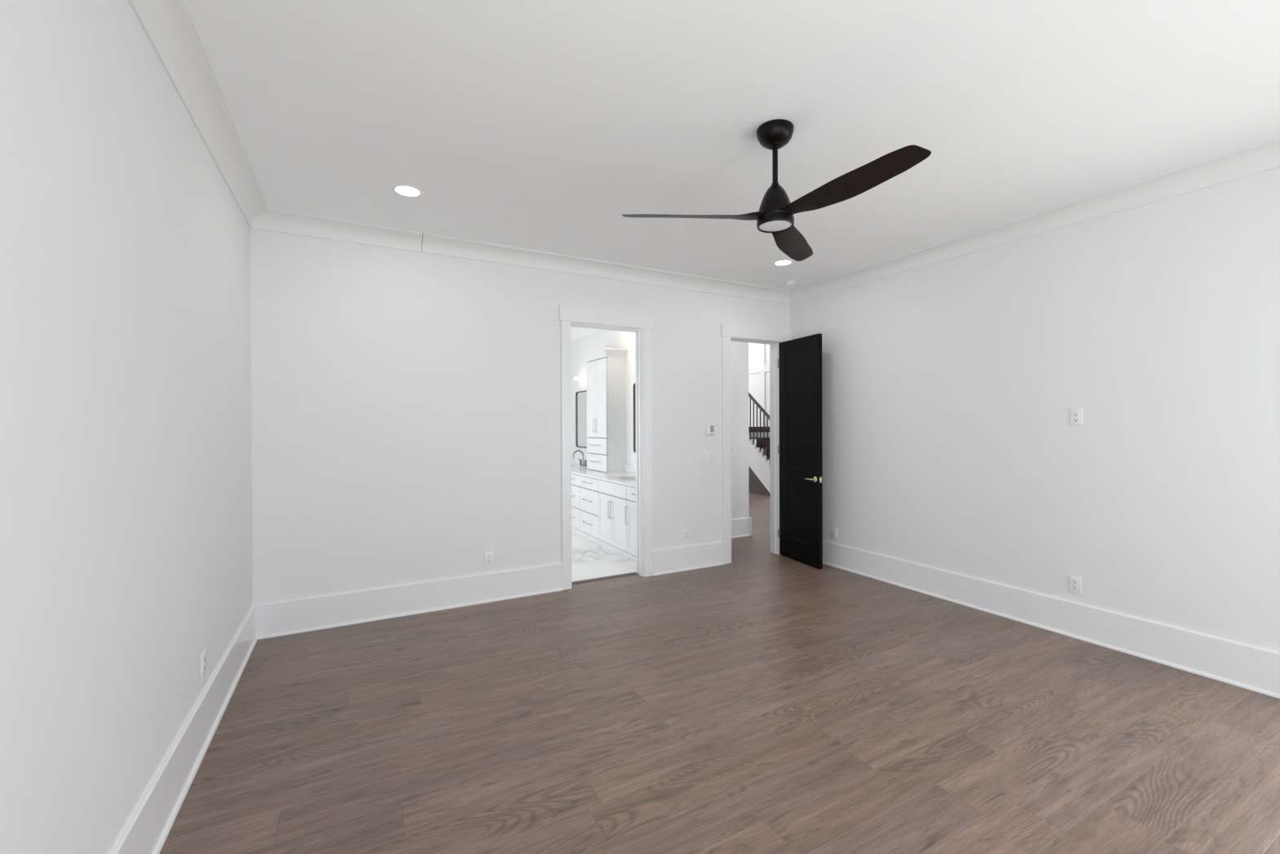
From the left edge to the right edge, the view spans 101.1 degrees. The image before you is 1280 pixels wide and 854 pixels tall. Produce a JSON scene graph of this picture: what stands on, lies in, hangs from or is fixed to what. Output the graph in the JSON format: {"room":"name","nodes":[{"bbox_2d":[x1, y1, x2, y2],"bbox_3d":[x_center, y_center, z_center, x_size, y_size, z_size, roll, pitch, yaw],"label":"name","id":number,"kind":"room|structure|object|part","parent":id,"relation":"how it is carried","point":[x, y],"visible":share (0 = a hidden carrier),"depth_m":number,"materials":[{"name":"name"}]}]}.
{"room":"empty bedroom","nodes":[
{"label":"empty bedroom","id":0,"kind":"room"},
{"bbox_2d":[0,0,253,853],"bbox_3d":[-1.452,-0.013,1.176,0.150,3.025,5.649,0,0,-28],"label":"wall","id":1,"kind":"structure","parent":0,"point":[126,474],"depth_m":1.54,"materials":[{"name":"white paint"}]},
{"bbox_2d":[109,604,257,853],"bbox_3d":[-1.676,1.375,1.798,0.030,0.245,4.349,0,0,-28],"label":"baseboard","id":2,"kind":"structure","parent":1,"relation":"attached to","point":[147,829],"depth_m":2.17,"materials":[{"name":"white wood"}]},
{"bbox_2d":[127,0,268,227],"bbox_3d":[-1.374,-1.446,1.299,0.121,0.121,5.499,0,0,-28],"label":"trim","id":3,"kind":"structure","parent":1,"relation":"attached to","point":[169,26],"depth_m":2.29,"materials":[{"name":"white wood"}]},
{"bbox_2d":[200,648,206,679],"bbox_3d":[-2.065,1.121,2.495,0.009,0.116,0.073,0,0,-28],"label":"duplex outlet","id":4,"kind":"object","parent":1,"relation":"attached to","point":[203,667],"visible":1,"depth_m":2.48,"materials":[{"name":"white plastic"}]},
{"bbox_2d":[249,228,789,604],"bbox_3d":[1.265,-0.048,5.929,9.445,3.025,0.140,0,0,-28],"label":"wall","id":5,"kind":"structure","parent":0,"point":[406,405],"depth_m":4.25,"materials":[{"name":"white paint"}]},
{"bbox_2d":[249,208,422,252],"bbox_3d":[-2.213,-1.456,3.902,1.115,0.121,0.121,0,0,-28],"label":"trim","id":6,"kind":"structure","parent":5,"relation":"attached to","point":[269,220],"depth_m":3.90,"materials":[{"name":"white wood"}]},
{"bbox_2d":[484,551,493,565],"bbox_3d":[-1.284,1.116,4.474,0.073,0.116,0.009,0,0,-28],"label":"duplex outlet","id":7,"kind":"object","parent":5,"relation":"attached to","point":[488,556],"visible":1,"depth_m":4.47,"materials":[{"name":"white plastic"}]},
{"bbox_2d":[253,541,724,639],"bbox_3d":[-0.914,1.357,4.662,4.090,0.245,0.030,0,0,-28],"label":"baseboard","id":8,"kind":"structure","parent":5,"relation":"attached to","point":[301,615],"depth_m":4.23,"materials":[{"name":"white wood"}]},
{"bbox_2d":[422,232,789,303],"bbox_3d":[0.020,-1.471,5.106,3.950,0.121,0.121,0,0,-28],"label":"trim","id":9,"kind":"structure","parent":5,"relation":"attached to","point":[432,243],"depth_m":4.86,"materials":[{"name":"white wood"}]},
{"bbox_2d":[559,304,653,590],"bbox_3d":[-0.328,0.185,5.059,0.974,2.580,0.170,0,0,-28],"label":"trim","id":10,"kind":"structure","parent":5,"relation":"attached to","point":[642,325],"depth_m":5.17,"materials":[{"name":"white wood"}]},
{"bbox_3d":[-0.672,0.258,4.796,0.085,2.441,0.019,0,0,-28],"label":"casing","id":11,"kind":"part","parent":10,"relation":"part of","materials":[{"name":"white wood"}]},
{"bbox_3d":[-0.299,-1.035,4.989,0.974,0.139,0.026,0,0,-28],"label":"head casing","id":12,"kind":"part","parent":10,"relation":"part of","materials":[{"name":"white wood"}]},
{"bbox_3d":[0.078,0.253,5.200,0.092,2.441,0.019,0,0,-28],"label":"casing","id":13,"kind":"part","parent":10,"relation":"part of","materials":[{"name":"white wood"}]},
{"bbox_2d":[683,528,689,541],"bbox_3d":[0.479,1.115,5.425,0.073,0.116,0.009,0,0,-28],"label":"duplex outlet","id":14,"kind":"object","parent":5,"relation":"attached to","point":[686,532],"visible":1,"depth_m":5.42,"materials":[{"name":"white plastic"}]},
{"bbox_2d":[701,451,713,462],"bbox_3d":[0.713,0.314,5.542,0.164,0.116,0.021,0,0,-28],"label":"light switch","id":15,"kind":"object","parent":5,"relation":"attached to","point":[706,456],"visible":1,"depth_m":5.54,"materials":[{"name":"white plastic"}]},
{"bbox_2d":[705,422,714,435],"bbox_3d":[0.742,0.024,5.553,0.120,0.128,0.028,0,0,-28],"label":"thermostat","id":16,"kind":"object","parent":5,"relation":"attached to","point":[709,427],"visible":1,"depth_m":5.54,"materials":[{"name":"white plastic"}]},
{"bbox_2d":[720,323,791,564],"bbox_3d":[1.273,0.178,5.922,0.987,2.574,0.170,0,0,-28],"label":"trim","id":17,"kind":"structure","parent":5,"relation":"attached to","point":[729,332],"depth_m":5.82,"materials":[{"name":"white wood"}]},
{"bbox_3d":[0.929,0.250,5.659,0.111,2.435,0.019,0,0,-28],"label":"casing","id":18,"kind":"part","parent":17,"relation":"part of","materials":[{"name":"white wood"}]},
{"bbox_3d":[1.303,-1.039,5.853,0.987,0.139,0.026,0,0,-28],"label":"head casing","id":19,"kind":"part","parent":17,"relation":"part of","materials":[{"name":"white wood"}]},
{"bbox_2d":[777,333,823,568],"bbox_3d":[1.732,0.249,5.718,0.161,2.415,0.695,0,0,-21],"label":"door","id":20,"kind":"structure","parent":5,"relation":"in","point":[800,359],"depth_m":5.67,"materials":[{"name":"black wood"}]},
{"bbox_3d":[1.730,-0.206,5.715,0.038,1.329,0.466,0,0,-21],"label":"panel","id":21,"kind":"part","parent":20,"relation":"part of","materials":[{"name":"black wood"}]},
{"bbox_3d":[1.735,0.936,5.721,0.038,0.594,0.466,0,0,-21],"label":"panel","id":22,"kind":"part","parent":20,"relation":"part of","materials":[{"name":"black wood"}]},
{"bbox_2d":[570,326,602,342],"bbox_3d":[-1.842,-1.509,7.170,3.020,0.100,5.061,0,0,-28],"label":"ceiling","id":23,"kind":"structure","parent":0,"point":[576,333],"depth_m":8.20,"materials":[{"name":"white paint"}]},
{"bbox_2d":[570,329,635,465],"bbox_3d":[-1.126,-1.142,9.154,0.120,5.200,7.811,0,0,-28],"label":"wall","id":24,"kind":"structure","parent":0,"point":[604,338],"depth_m":7.85,"materials":[{"name":"white paint"}]},
{"bbox_2d":[573,374,586,380],"bbox_3d":[-0.862,-0.802,8.429,0.105,0.060,0.840,0,0,-28],"label":"vanity light","id":25,"kind":"object","parent":24,"relation":"attached to","point":[580,377],"visible":0.41,"depth_m":8.53,"materials":[{"name":"silver metal"}]},
{"bbox_2d":[575,390,587,448],"bbox_3d":[-0.822,-0.125,8.446,0.027,0.926,1.070,0,0,-28],"label":"wall mirror","id":26,"kind":"object","parent":24,"relation":"attached to","point":[581,437],"visible":0.49,"depth_m":8.72,"materials":[{"name":"grey metal"}]},
{"bbox_2d":[575,457,635,473],"bbox_3d":[-0.212,0.571,7.329,0.021,0.104,3.700,0,0,-28],"label":"backsplash","id":27,"kind":"structure","parent":24,"relation":"attached to","point":[628,468],"depth_m":7.21,"materials":[{"name":"white stone"}]},
{"bbox_2d":[632,382,635,453],"bbox_3d":[0.172,-0.119,6.602,0.027,0.926,1.060,0,0,-28],"label":"wall mirror","id":28,"kind":"object","parent":24,"relation":"attached to","point":[633,387],"visible":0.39,"depth_m":7.05,"materials":[{"name":"grey metal"}]},
{"bbox_2d":[634,385,635,451],"bbox_3d":[0.178,-0.119,6.606,0.011,0.898,1.032,0,0,-28],"label":"mirror glass","id":29,"kind":"object","parent":28,"relation":"attached to","point":[634,385],"depth_m":7.05,"materials":[{"name":"silver mirror"}]},
{"bbox_2d":[160,492,1279,853],"bbox_3d":[0.722,1.521,6.955,9.445,0.122,13.750,0,0,-28],"label":"floor","id":30,"kind":"structure","parent":0,"point":[762,701],"depth_m":2.55,"materials":[{"name":"brown wood"}]},
{"bbox_2d":[571,473,581,533],"bbox_3d":[-0.714,1.056,7.600,0.652,0.812,0.623,0,0,-28],"label":"vanity cabinet","id":31,"kind":"object","parent":30,"relation":"on","point":[575,486],"visible":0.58,"depth_m":7.32,"materials":[{"name":"white paint"}]},
{"bbox_3d":[-0.964,0.736,7.464,0.019,0.150,0.617,0,0,-28],"label":"drawer","id":32,"kind":"part","parent":31,"relation":"part of","materials":[{"name":"white paint"}]},
{"bbox_3d":[-0.962,1.269,7.467,0.019,0.280,0.617,0,0,-28],"label":"drawer","id":33,"kind":"part","parent":31,"relation":"part of","materials":[{"name":"white paint"}]},
{"bbox_3d":[-0.963,0.970,7.465,0.019,0.298,0.617,0,0,-28],"label":"drawer","id":34,"kind":"part","parent":31,"relation":"part of","materials":[{"name":"white paint"}]},
{"bbox_2d":[579,475,624,542],"bbox_3d":[-0.419,1.058,7.051,0.652,0.812,0.623,0,0,-28],"label":"vanity cabinet","id":35,"kind":"object","parent":30,"relation":"on","point":[588,491],"visible":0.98,"depth_m":6.89,"materials":[{"name":"white paint"}]},
{"bbox_3d":[-0.668,0.737,6.916,0.019,0.150,0.617,0,0,-28],"label":"drawer","id":36,"kind":"part","parent":35,"relation":"part of","materials":[{"name":"white paint"}]},
{"bbox_3d":[-0.667,0.971,6.917,0.019,0.298,0.617,0,0,-28],"label":"drawer","id":37,"kind":"part","parent":35,"relation":"part of","materials":[{"name":"white paint"}]},
{"bbox_3d":[-0.666,1.270,6.918,0.019,0.280,0.617,0,0,-28],"label":"drawer","id":38,"kind":"part","parent":35,"relation":"part of","materials":[{"name":"white paint"}]},
{"bbox_2d":[571,572,638,584],"bbox_3d":[-0.357,1.469,5.120,0.747,0.012,0.065,0,0,-28],"label":"threshold","id":39,"kind":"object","parent":30,"relation":"on","point":[630,573],"depth_m":5.11,"materials":[{"name":"brown wood"}]},
{"bbox_2d":[598,479,627,556],"bbox_3d":[-0.082,1.061,6.428,0.652,0.809,0.793,0,0,-28],"label":"vanity cabinet","id":40,"kind":"object","parent":30,"relation":"on","point":[612,496],"visible":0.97,"depth_m":6.25,"materials":[{"name":"white paint"}]},
{"bbox_3d":[-0.425,1.118,6.469,0.019,0.588,0.390,0,0,-28],"label":"door","id":41,"kind":"part","parent":40,"relation":"part of","materials":[{"name":"white paint"}]},
{"bbox_3d":[-0.332,0.739,6.293,0.019,0.150,0.787,0,0,-28],"label":"apron panel","id":42,"kind":"part","parent":40,"relation":"part of","materials":[{"name":"white paint"}]},
{"bbox_3d":[-0.237,1.119,6.120,0.019,0.588,0.390,0,0,-28],"label":"door","id":43,"kind":"part","parent":40,"relation":"part of","materials":[{"name":"white paint"}]},
{"bbox_2d":[625,485,635,560],"bbox_3d":[0.239,1.061,5.832,0.652,0.812,0.563,0,0,-28],"label":"vanity cabinet","id":44,"kind":"object","parent":30,"relation":"on","point":[631,491],"visible":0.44,"depth_m":5.85,"materials":[{"name":"white paint"}]},
{"bbox_2d":[571,457,635,487],"bbox_3d":[-0.483,0.585,7.183,0.637,0.130,3.700,0,0,-28],"label":"countertop","id":45,"kind":"structure","parent":44,"relation":"on","point":[618,477],"depth_m":7.01,"materials":[{"name":"white stone"}]},
{"bbox_2d":[573,449,586,466],"bbox_3d":[-0.920,0.493,8.390,0.229,0.253,0.230,0,0,17],"label":"gooseneck faucet","id":46,"kind":"object","parent":45,"relation":"on","point":[581,463],"visible":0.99,"depth_m":8.38,"materials":[{"name":"silver metal"}]},
{"bbox_2d":[581,347,627,472],"bbox_3d":[-0.516,-0.224,7.524,0.362,1.692,0.813,0,0,-28],"label":"tall cabinet","id":47,"kind":"object","parent":45,"relation":"on","point":[606,367],"visible":1,"depth_m":7.27,"materials":[{"name":"white paint"}]},
{"bbox_3d":[-0.699,-0.397,7.621,0.019,1.091,0.340,0,0,-28],"label":"door","id":48,"kind":"part","parent":47,"relation":"part of","materials":[{"name":"white paint"}]},
{"bbox_3d":[-0.614,0.268,7.472,0.019,0.217,0.687,0,0,-28],"label":"drawer","id":49,"kind":"part","parent":47,"relation":"part of","materials":[{"name":"white paint"}]},
{"bbox_3d":[-0.613,0.499,7.473,0.019,0.226,0.687,0,0,-28],"label":"drawer","id":50,"kind":"part","parent":47,"relation":"part of","materials":[{"name":"white paint"}]},
{"bbox_3d":[-0.534,-0.396,7.316,0.019,1.091,0.340,0,0,-28],"label":"door","id":51,"kind":"part","parent":47,"relation":"part of","materials":[{"name":"white paint"}]},
{"bbox_3d":[-0.519,-1.014,7.519,0.362,0.110,0.813,0,0,-28],"label":"crown","id":52,"kind":"part","parent":47,"relation":"part of","materials":[{"name":"white paint"}]},
{"bbox_2d":[623,478,635,480],"bbox_3d":[-0.092,0.715,6.423,0.314,0.125,0.469,0,0,-28],"label":"sink basin","id":53,"kind":"object","parent":45,"relation":"in","point":[628,479],"visible":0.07,"depth_m":6.66,"materials":[{"name":"white ceramic"}]},
{"bbox_3d":[-0.011,0.741,5.696,0.019,0.150,0.557,0,0,-28],"label":"drawer","id":54,"kind":"part","parent":44,"relation":"part of","materials":[{"name":"white paint"}]},
{"bbox_3d":[-0.009,1.120,5.698,0.019,0.588,0.557,0,0,-28],"label":"door","id":55,"kind":"part","parent":44,"relation":"part of","materials":[{"name":"white paint"}]},
{"bbox_2d":[748,392,769,496],"bbox_3d":[2.937,0.206,11.357,1.009,2.450,2.595,0,0,-28],"label":"staircase","id":56,"kind":"structure","parent":30,"relation":"on","point":[758,463],"depth_m":11.22,"materials":[{"name":"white wood"}]},
{"bbox_3d":[2.359,0.852,11.534,0.020,1.160,1.740,0,0,-28],"label":"under panel","id":57,"kind":"part","parent":56,"relation":"part of","materials":[{"name":"beige paint"}]},
{"bbox_3d":[2.726,-0.110,10.797,0.066,1.350,1.620,0,0,-28],"label":"handrail","id":58,"kind":"part","parent":56,"relation":"part of","materials":[{"name":"brown wood"}]},
{"bbox_2d":[184,0,1279,289],"bbox_3d":[0.834,-1.571,2.416,5.369,0.100,5.669,0,0,-28],"label":"ceiling","id":59,"kind":"structure","parent":0,"point":[538,125],"depth_m":2.50,"materials":[{"name":"white paint"}]},
{"bbox_2d":[391,184,423,197],"bbox_3d":[-1.492,-1.514,3.383,0.188,0.007,0.188,0,0,-28],"label":"recessed light","id":60,"kind":"object","parent":59,"relation":"in","point":[406,190],"visible":1,"depth_m":3.37,"materials":[{"name":"white plastic"}]},
{"bbox_2d":[621,119,931,261],"bbox_3d":[0.744,-1.272,2.537,1.372,0.498,1.241,0,0,-28],"label":"ceiling fan","id":61,"kind":"object","parent":59,"relation":"hanging from","point":[775,215],"visible":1,"depth_m":2.61,"materials":[{"name":"black metal"}]},
{"bbox_3d":[0.279,-1.067,2.672,0.745,0.046,0.142,0,0,-1],"label":"blade","id":62,"kind":"part","parent":61,"relation":"part of","materials":[{"name":"black wood"}]},
{"bbox_3d":[0.879,-1.071,3.061,0.142,0.046,0.745,0,0,29],"label":"blade","id":63,"kind":"part","parent":61,"relation":"part of","materials":[{"name":"black wood"}]},
{"bbox_3d":[0.916,-1.067,2.347,0.142,0.046,0.745,0,0,-31],"label":"blade","id":64,"kind":"part","parent":61,"relation":"part of","materials":[{"name":"black wood"}]},
{"bbox_2d":[773,259,793,266],"bbox_3d":[1.336,-1.533,4.920,0.188,0.007,0.188,0,0,-28],"label":"recessed light","id":65,"kind":"object","parent":59,"relation":"in","point":[781,262],"visible":1,"depth_m":4.91,"materials":[{"name":"white plastic"}]},
{"bbox_2d":[783,280,795,286],"bbox_3d":[1.584,-1.515,5.587,0.112,0.049,0.112,0,0,-28],"label":"smoke detector","id":66,"kind":"object","parent":59,"relation":"attached to","point":[790,282],"visible":1,"depth_m":5.55,"materials":[{"name":"white plastic"}]},
{"bbox_2d":[730,341,748,519],"bbox_3d":[0.888,-1.138,6.838,1.227,5.200,0.120,0,0,-28],"label":"wall","id":67,"kind":"structure","parent":0,"point":[739,350],"depth_m":7.01,"materials":[{"name":"white paint"}]},
{"bbox_2d":[731,444,735,453],"bbox_3d":[1.237,0.295,6.950,0.073,0.116,0.021,0,0,-28],"label":"light switch","id":68,"kind":"object","parent":67,"relation":"attached to","point":[733,446],"visible":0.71,"depth_m":6.95,"materials":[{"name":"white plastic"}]},
{"bbox_2d":[748,342,769,459],"bbox_3d":[3.464,-1.173,11.629,0.150,5.200,7.811,0,0,-28],"label":"wall","id":69,"kind":"structure","parent":0,"point":[754,348],"depth_m":12.67,"materials":[{"name":"white paint"}]},
{"bbox_2d":[748,343,769,455],"bbox_3d":[3.389,-1.162,11.588,0.022,5.180,7.790,0,0,-28],"label":"trim","id":70,"kind":"structure","parent":69,"relation":"attached to","point":[762,368],"depth_m":12.47,"materials":[{"name":"white paint"}]},
{"bbox_2d":[789,166,1279,652],"bbox_3d":[3.142,-0.043,3.653,0.150,3.025,5.649,0,0,-28],"label":"wall","id":71,"kind":"structure","parent":0,"point":[950,388],"depth_m":3.61,"materials":[{"name":"white paint"}]},
{"bbox_2d":[831,527,837,538],"bbox_3d":[2.042,1.117,5.540,0.009,0.116,0.073,0,0,-28],"label":"duplex outlet","id":72,"kind":"object","parent":71,"relation":"attached to","point":[834,531],"visible":1,"depth_m":5.53,"materials":[{"name":"white plastic"}]},
{"bbox_2d":[789,137,1279,303],"bbox_3d":[2.981,-1.475,3.647,0.121,0.121,5.499,0,0,-28],"label":"trim","id":73,"kind":"structure","parent":71,"relation":"attached to","point":[1264,156],"depth_m":3.62,"materials":[{"name":"white wood"}]},
{"bbox_2d":[822,540,1279,698],"bbox_3d":[2.622,1.345,4.445,0.030,0.245,3.769,0,0,-28],"label":"baseboard","id":74,"kind":"structure","parent":71,"relation":"attached to","point":[1246,666],"depth_m":3.61,"materials":[{"name":"white wood"}]},
{"bbox_2d":[1068,575,1081,594],"bbox_3d":[3.042,1.103,3.684,0.009,0.116,0.073,0,0,-28],"label":"duplex outlet","id":75,"kind":"object","parent":71,"relation":"attached to","point":[1074,582],"visible":1,"depth_m":3.68,"materials":[{"name":"white plastic"}]},
{"bbox_2d":[1071,579,1077,584],"bbox_3d":[3.039,1.084,3.683,0.003,0.027,0.034,0,0,-28],"label":"receptacle","id":76,"kind":"object","parent":75,"relation":"attached to","point":[1073,581],"depth_m":3.68,"materials":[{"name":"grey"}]},
{"bbox_2d":[1071,585,1077,590],"bbox_3d":[3.040,1.123,3.683,0.003,0.027,0.034,0,0,-28],"label":"receptacle","id":77,"kind":"object","parent":75,"relation":"attached to","point":[1073,587],"depth_m":3.68,"materials":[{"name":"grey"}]},
{"bbox_2d":[1070,408,1082,425],"bbox_3d":[3.040,-0.068,3.673,0.009,0.116,0.073,0,0,-28],"label":"duplex outlet","id":78,"kind":"object","parent":71,"relation":"attached to","point":[1076,415],"visible":1,"depth_m":3.67,"materials":[{"name":"white plastic"}]},
{"bbox_2d":[1072,412,1079,416],"bbox_3d":[3.038,-0.087,3.671,0.003,0.027,0.034,0,0,-28],"label":"receptacle","id":79,"kind":"object","parent":78,"relation":"attached to","point":[1074,414],"depth_m":3.67,"materials":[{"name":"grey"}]},
{"bbox_2d":[1072,417,1079,422],"bbox_3d":[3.038,-0.048,3.672,0.003,0.027,0.034,0,0,-28],"label":"receptacle","id":80,"kind":"object","parent":78,"relation":"attached to","point":[1074,420],"depth_m":3.67,"materials":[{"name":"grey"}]},
{"bbox_3d":[-0.276,-1.151,10.163,0.120,5.200,6.840,0,0,-28],"label":"wall","id":81,"kind":"structure","parent":0,"visible":0},
{"bbox_2d":[731,516,751,537],"bbox_3d":[-0.705,1.330,9.854,1.257,0.245,6.990,0,0,-28],"label":"baseboard","id":82,"kind":"structure","parent":81,"relation":"attached to","point":[740,527],"depth_m":7.01,"materials":[{"name":"white wood"}]}
]}

